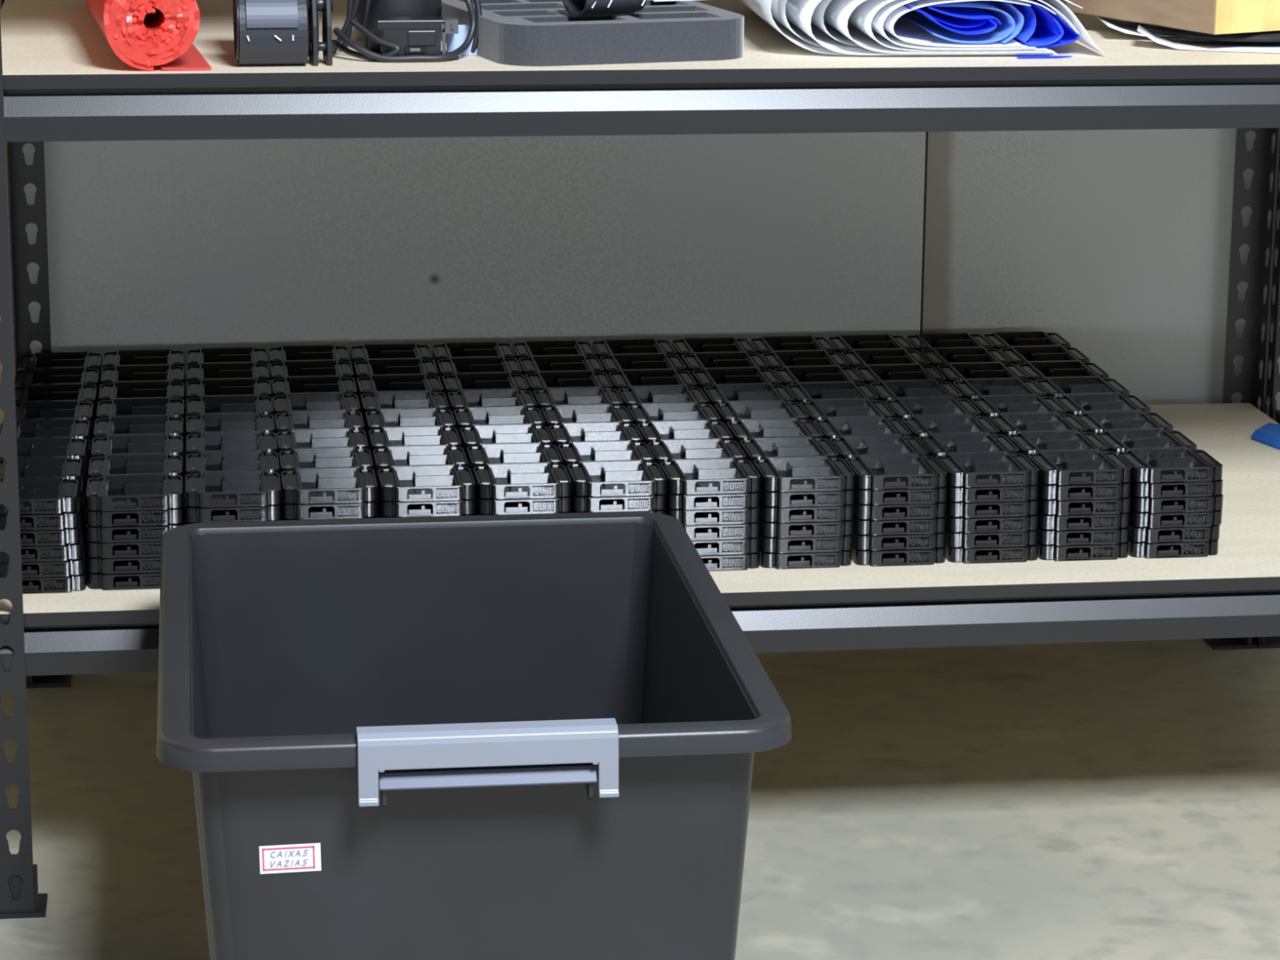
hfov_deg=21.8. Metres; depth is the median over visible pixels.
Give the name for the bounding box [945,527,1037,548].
tray
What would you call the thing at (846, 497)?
tray
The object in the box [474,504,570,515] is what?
tray
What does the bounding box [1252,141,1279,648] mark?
shelving rack
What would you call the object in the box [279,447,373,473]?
tray
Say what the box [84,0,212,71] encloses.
roll
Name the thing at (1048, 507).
tray
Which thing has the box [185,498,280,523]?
tray
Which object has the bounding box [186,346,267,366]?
tray
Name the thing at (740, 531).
tray
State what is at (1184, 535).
tray
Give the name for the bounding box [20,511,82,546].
tray
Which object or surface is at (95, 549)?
tray
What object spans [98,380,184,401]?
tray
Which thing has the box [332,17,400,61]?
power cable
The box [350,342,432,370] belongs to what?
tray
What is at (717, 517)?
tray
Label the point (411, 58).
power cable
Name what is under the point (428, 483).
tray
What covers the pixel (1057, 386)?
tray
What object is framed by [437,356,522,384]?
tray
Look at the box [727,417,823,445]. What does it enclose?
tray
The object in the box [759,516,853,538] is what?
tray
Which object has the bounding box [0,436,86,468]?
tray
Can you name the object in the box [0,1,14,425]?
wall
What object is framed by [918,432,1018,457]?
tray
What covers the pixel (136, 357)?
tray
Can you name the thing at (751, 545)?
tray
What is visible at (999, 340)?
tray
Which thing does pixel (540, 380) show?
tray
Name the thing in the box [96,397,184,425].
tray
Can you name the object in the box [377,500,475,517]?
tray
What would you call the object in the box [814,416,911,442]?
tray
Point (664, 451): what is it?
tray
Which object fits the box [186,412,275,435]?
tray
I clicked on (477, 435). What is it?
tray
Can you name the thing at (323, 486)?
tray
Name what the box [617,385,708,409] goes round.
tray
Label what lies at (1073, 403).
tray
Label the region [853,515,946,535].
tray
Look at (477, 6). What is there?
power cable
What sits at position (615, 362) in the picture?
tray
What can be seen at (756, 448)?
tray
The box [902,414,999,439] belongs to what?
tray
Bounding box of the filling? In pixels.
[78,359,468,561]
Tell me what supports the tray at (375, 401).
on the filling
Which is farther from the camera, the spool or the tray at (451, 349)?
the tray at (451, 349)
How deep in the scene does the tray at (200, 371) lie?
3.12 m
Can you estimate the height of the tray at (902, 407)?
0.013 m
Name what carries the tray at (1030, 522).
on the tray at (955, 540)
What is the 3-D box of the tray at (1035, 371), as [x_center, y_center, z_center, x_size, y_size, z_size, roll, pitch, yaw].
[0.400,-0.099,3.148,0.076,0.013,0.071,-1,14,-7]
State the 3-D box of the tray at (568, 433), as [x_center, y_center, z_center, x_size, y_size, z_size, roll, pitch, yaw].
[-0.038,-0.035,2.880,0.076,0.013,0.071,-1,14,-7]
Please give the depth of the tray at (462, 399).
3.02 m
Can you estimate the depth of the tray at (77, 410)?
2.96 m
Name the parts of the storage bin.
clamp handle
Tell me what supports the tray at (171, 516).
on the tray at (155, 533)
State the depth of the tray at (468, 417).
2.95 m
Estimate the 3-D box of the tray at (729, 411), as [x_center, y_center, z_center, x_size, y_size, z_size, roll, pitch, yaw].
[0.109,-0.057,2.970,0.076,0.013,0.071,-1,14,-7]
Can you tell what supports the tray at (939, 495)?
on the tray at (864, 512)
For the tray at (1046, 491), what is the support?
on the tray at (1048, 507)
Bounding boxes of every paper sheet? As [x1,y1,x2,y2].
[649,0,693,1]
[1095,15,1175,36]
[1137,24,1279,53]
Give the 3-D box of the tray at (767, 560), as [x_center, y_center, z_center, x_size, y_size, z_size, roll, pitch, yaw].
[0.134,0.058,2.779,0.076,0.013,0.071,-1,14,-8]
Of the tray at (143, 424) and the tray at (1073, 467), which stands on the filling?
the tray at (143, 424)
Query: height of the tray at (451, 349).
0.013 m
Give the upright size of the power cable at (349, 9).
0.084 m
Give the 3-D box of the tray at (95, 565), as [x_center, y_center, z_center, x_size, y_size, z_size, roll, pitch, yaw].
[-0.409,0.061,2.699,0.076,0.013,0.071,-1,14,-7]
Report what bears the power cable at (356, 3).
on the shelving rack at (61, 79)
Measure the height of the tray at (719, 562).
0.013 m
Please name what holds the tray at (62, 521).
on the tray at (67, 535)
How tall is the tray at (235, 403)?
0.013 m
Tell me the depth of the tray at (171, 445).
2.83 m
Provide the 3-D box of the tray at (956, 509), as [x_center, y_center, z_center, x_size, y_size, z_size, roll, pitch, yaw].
[0.291,0.017,2.790,0.076,0.013,0.071,-1,14,-7]
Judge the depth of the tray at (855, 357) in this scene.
3.20 m
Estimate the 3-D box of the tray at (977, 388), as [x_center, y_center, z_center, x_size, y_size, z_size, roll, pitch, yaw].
[0.332,-0.080,3.069,0.076,0.013,0.071,-1,14,-8]
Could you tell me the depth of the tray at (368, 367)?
3.15 m
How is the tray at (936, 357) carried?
on the filling
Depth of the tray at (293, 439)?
2.86 m
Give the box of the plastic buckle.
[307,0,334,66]
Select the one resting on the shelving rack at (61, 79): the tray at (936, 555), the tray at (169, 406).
the tray at (936, 555)
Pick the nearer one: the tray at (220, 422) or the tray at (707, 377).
the tray at (220, 422)
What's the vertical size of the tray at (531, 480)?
0.013 m
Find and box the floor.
[0,638,1279,959]
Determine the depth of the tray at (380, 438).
2.87 m
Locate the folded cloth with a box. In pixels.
[1251,422,1279,448]
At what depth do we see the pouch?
2.73 m
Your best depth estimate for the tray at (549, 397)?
3.03 m
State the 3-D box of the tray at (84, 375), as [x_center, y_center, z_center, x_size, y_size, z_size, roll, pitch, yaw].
[-0.541,-0.090,3.084,0.076,0.013,0.071,-1,14,-7]
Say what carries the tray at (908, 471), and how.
on the tray at (939, 495)
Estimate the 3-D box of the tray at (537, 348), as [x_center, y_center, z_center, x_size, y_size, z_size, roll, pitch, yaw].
[-0.084,-0.122,3.225,0.076,0.013,0.071,-1,14,-7]
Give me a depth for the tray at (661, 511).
2.72 m
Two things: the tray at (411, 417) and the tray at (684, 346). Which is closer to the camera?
the tray at (411, 417)
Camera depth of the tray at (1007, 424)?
2.94 m
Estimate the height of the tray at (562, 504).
0.013 m
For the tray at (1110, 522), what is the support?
on the tray at (1047, 537)
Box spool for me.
[352,0,441,52]
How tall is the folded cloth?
0.009 m
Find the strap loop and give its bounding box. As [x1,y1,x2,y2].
[562,0,646,17]
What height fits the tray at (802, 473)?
0.013 m
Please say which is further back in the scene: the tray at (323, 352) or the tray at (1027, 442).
the tray at (323, 352)
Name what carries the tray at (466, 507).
on the tray at (380, 515)
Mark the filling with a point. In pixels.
(82, 491)
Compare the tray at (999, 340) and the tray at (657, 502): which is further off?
the tray at (999, 340)
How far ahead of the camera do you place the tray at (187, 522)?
2.68 m
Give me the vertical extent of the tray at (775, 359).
0.013 m
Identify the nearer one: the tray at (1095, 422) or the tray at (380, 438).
the tray at (380, 438)
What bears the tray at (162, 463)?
on the filling
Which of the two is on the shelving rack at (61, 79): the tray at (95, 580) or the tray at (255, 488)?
the tray at (95, 580)
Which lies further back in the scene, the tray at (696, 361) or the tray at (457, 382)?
the tray at (696, 361)
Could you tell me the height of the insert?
0.032 m
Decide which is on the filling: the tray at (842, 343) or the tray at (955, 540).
the tray at (842, 343)
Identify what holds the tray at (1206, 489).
on the tray at (1141, 504)
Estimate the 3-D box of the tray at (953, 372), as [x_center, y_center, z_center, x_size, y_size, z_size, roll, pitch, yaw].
[0.323,-0.097,3.138,0.076,0.013,0.071,-1,14,-7]
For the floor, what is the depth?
2.91 m
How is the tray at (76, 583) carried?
on the shelving rack at (61, 79)
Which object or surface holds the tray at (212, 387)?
on the filling
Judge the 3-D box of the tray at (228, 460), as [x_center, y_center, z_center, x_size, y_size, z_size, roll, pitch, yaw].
[-0.339,-0.010,2.768,0.076,0.013,0.071,-1,14,-7]
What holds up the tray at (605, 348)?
on the filling
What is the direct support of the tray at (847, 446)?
on the filling
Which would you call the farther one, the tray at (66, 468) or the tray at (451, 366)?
the tray at (451, 366)
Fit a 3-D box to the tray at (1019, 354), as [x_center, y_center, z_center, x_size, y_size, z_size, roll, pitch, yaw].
[0.391,-0.116,3.217,0.076,0.013,0.071,-1,14,-7]
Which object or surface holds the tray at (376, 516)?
on the tray
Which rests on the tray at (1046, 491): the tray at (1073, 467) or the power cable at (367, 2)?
the tray at (1073, 467)
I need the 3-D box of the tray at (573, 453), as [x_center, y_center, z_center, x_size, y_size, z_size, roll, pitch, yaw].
[-0.029,-0.018,2.812,0.076,0.013,0.071,-1,14,-7]
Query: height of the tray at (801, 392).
0.013 m
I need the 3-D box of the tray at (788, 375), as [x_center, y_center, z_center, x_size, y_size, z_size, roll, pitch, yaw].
[0.168,-0.093,3.118,0.076,0.013,0.071,-1,14,-8]
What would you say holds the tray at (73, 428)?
on the filling
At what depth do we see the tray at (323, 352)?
3.20 m
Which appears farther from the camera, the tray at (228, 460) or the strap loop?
the tray at (228, 460)
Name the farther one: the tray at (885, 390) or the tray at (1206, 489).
the tray at (885, 390)
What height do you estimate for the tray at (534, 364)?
0.013 m
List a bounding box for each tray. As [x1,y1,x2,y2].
[0,417,89,448]
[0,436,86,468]
[0,457,82,488]
[0,477,79,515]
[0,495,80,531]
[0,525,84,563]
[0,541,86,577]
[4,400,93,430]
[14,367,99,393]
[14,383,97,411]
[17,351,102,377]
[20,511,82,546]
[22,557,88,593]
[86,473,182,511]
[86,506,182,527]
[86,514,183,542]
[87,540,161,558]
[88,453,182,479]
[88,555,160,574]
[88,571,160,590]
[91,433,182,460]
[93,415,183,444]
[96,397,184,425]
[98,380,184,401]
[100,364,184,385]
[102,349,184,369]
[185,470,280,507]
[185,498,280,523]
[185,514,280,524]
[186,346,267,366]
[186,362,269,382]
[186,377,271,399]
[186,395,273,417]
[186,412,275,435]
[186,431,277,454]
[186,450,279,475]
[268,344,350,367]
[270,360,353,386]
[271,375,356,397]
[272,392,360,421]
[275,409,364,437]
[276,427,368,460]
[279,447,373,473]
[280,466,377,504]
[280,488,377,519]
[281,509,377,520]
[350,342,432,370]
[354,358,438,382]
[356,373,443,402]
[360,391,448,421]
[365,408,455,437]
[368,426,461,457]
[373,444,467,478]
[377,465,475,502]
[377,486,475,517]
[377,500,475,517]
[432,341,515,368]
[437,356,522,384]
[442,372,528,401]
[447,388,537,416]
[453,405,545,435]
[459,424,553,456]
[466,443,562,476]
[473,462,571,499]
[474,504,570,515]
[475,488,571,515]
[511,340,595,360]
[518,355,604,378]
[525,370,613,396]
[533,386,623,412]
[541,404,633,429]
[548,422,643,449]
[558,440,654,471]
[567,460,666,497]
[570,489,666,512]
[570,506,665,514]
[591,338,675,359]
[600,353,686,377]
[608,368,697,391]
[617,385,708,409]
[627,402,720,427]
[637,420,733,445]
[648,438,746,466]
[660,457,760,494]
[664,503,759,525]
[665,488,759,510]
[671,337,756,359]
[681,351,768,375]
[682,520,759,541]
[692,367,782,391]
[692,536,759,555]
[700,551,759,571]
[703,383,795,409]
[715,400,808,427]
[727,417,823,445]
[739,436,839,465]
[749,335,835,355]
[753,456,854,492]
[759,486,854,507]
[759,500,853,523]
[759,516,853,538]
[759,532,853,553]
[759,546,851,568]
[761,350,848,371]
[773,365,864,387]
[786,382,879,404]
[800,398,894,423]
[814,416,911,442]
[827,333,914,355]
[830,434,928,462]
[841,348,929,369]
[845,453,947,490]
[851,544,945,566]
[852,529,945,551]
[853,484,946,505]
[853,500,946,520]
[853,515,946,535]
[855,364,946,386]
[870,380,963,403]
[885,396,981,422]
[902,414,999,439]
[906,333,993,353]
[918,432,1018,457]
[921,346,1010,368]
[935,451,1039,488]
[937,362,1028,385]
[944,542,1038,563]
[945,512,1038,533]
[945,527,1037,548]
[946,483,1038,502]
[946,498,1038,518]
[953,377,1047,402]
[971,395,1067,418]
[982,331,1071,351]
[988,412,1087,438]
[1000,346,1089,365]
[1008,430,1109,457]
[1017,360,1109,382]
[1027,449,1131,485]
[1035,376,1129,399]
[1036,541,1128,560]
[1037,479,1130,501]
[1037,495,1131,515]
[1037,510,1129,530]
[1037,526,1128,546]
[1054,393,1151,416]
[1074,410,1173,434]
[1094,428,1197,454]
[1117,447,1222,483]
[1128,507,1222,528]
[1128,521,1219,543]
[1128,538,1218,558]
[1129,493,1222,513]
[1130,479,1222,497]
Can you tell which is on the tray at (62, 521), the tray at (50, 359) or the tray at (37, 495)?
the tray at (37, 495)
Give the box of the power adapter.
[373,16,458,59]
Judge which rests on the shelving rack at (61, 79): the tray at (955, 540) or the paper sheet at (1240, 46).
the paper sheet at (1240, 46)
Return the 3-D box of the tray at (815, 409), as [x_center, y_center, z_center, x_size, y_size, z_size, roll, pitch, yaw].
[0.186,-0.058,2.980,0.076,0.013,0.071,-1,14,-8]
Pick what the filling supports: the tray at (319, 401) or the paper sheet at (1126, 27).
the tray at (319, 401)
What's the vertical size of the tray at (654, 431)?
0.013 m
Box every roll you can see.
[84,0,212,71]
[738,0,1105,58]
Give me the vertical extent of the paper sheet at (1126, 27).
0.009 m
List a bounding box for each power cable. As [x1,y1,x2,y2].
[332,0,353,53]
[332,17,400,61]
[333,0,476,62]
[342,0,360,47]
[362,0,370,48]
[471,0,482,53]
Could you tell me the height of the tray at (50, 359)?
0.013 m
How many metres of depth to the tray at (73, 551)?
2.65 m
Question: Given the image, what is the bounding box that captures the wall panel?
[920,128,1279,409]
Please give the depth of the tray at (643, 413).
2.97 m
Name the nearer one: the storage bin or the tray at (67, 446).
the storage bin
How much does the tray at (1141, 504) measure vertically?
0.013 m
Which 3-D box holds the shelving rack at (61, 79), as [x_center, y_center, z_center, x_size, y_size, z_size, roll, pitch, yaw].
[0.058,-0.393,2.882,1.242,1.338,0.654,-1,14,-7]
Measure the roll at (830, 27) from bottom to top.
0.068 m
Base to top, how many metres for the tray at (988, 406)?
0.013 m
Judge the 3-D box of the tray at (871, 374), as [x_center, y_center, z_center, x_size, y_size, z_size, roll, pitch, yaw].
[0.245,-0.095,3.128,0.076,0.013,0.071,-1,14,-8]
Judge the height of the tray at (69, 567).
0.013 m
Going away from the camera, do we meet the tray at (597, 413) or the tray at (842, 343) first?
the tray at (597, 413)
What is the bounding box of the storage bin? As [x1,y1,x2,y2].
[155,511,791,959]
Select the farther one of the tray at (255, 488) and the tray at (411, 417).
the tray at (411, 417)
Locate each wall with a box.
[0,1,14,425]
[22,131,925,413]
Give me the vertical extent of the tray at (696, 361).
0.013 m
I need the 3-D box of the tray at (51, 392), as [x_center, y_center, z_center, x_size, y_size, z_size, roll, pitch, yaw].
[-0.532,-0.073,3.015,0.076,0.013,0.071,-1,14,-7]
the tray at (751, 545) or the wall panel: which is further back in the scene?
the wall panel
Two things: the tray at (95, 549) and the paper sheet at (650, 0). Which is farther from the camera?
the paper sheet at (650, 0)
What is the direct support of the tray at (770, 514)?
on the tray at (845, 527)
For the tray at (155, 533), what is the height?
0.013 m
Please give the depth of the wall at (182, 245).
3.25 m
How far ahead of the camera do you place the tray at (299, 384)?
3.07 m
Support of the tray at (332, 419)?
on the filling
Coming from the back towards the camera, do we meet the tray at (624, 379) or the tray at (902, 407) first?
the tray at (624, 379)
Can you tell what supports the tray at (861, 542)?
on the tray at (936, 555)
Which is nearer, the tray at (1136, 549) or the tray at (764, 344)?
the tray at (1136, 549)
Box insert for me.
[440,0,744,66]
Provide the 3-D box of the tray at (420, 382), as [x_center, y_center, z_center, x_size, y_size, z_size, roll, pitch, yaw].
[-0.221,-0.083,3.066,0.076,0.013,0.071,-1,14,-8]
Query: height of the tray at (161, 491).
0.013 m
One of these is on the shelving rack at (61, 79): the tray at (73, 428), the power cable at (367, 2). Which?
the power cable at (367, 2)
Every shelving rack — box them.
[0,0,1279,919]
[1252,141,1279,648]
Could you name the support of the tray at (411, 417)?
on the filling
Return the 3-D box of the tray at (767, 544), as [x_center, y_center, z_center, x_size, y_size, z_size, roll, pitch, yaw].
[0.135,0.046,2.776,0.076,0.013,0.071,-1,14,-8]
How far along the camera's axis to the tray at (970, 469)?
2.78 m
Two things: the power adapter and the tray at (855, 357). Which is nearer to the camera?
the power adapter
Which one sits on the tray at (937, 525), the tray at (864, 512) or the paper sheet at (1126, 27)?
the tray at (864, 512)
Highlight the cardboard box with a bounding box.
[1066,0,1279,34]
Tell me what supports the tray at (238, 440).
on the filling
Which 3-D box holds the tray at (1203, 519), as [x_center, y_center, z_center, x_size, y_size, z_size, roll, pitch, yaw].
[0.448,0.025,2.814,0.076,0.013,0.071,-1,14,-7]
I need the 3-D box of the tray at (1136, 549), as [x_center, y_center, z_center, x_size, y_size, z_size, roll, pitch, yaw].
[0.446,0.051,2.820,0.076,0.013,0.071,-1,14,-8]
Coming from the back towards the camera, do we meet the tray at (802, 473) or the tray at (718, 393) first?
the tray at (718, 393)
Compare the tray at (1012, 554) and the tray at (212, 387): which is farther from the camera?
the tray at (212, 387)
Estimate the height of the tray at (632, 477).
0.013 m
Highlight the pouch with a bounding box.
[1134,22,1279,41]
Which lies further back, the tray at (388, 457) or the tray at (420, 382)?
the tray at (420, 382)
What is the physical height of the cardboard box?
0.150 m
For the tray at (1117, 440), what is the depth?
2.88 m
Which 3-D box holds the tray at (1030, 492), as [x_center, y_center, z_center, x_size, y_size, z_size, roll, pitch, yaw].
[0.290,0.004,2.787,0.076,0.013,0.071,-1,14,-8]
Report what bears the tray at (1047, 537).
on the tray at (1107, 552)
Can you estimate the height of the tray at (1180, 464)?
0.013 m
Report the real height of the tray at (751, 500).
0.013 m
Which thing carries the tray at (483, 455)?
on the filling
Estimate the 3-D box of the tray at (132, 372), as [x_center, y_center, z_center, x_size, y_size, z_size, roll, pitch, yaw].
[-0.463,-0.093,3.099,0.076,0.013,0.071,-1,14,-7]
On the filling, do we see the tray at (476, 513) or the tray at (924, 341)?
the tray at (924, 341)
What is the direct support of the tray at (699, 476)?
on the tray at (751, 500)
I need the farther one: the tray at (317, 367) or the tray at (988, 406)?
the tray at (317, 367)

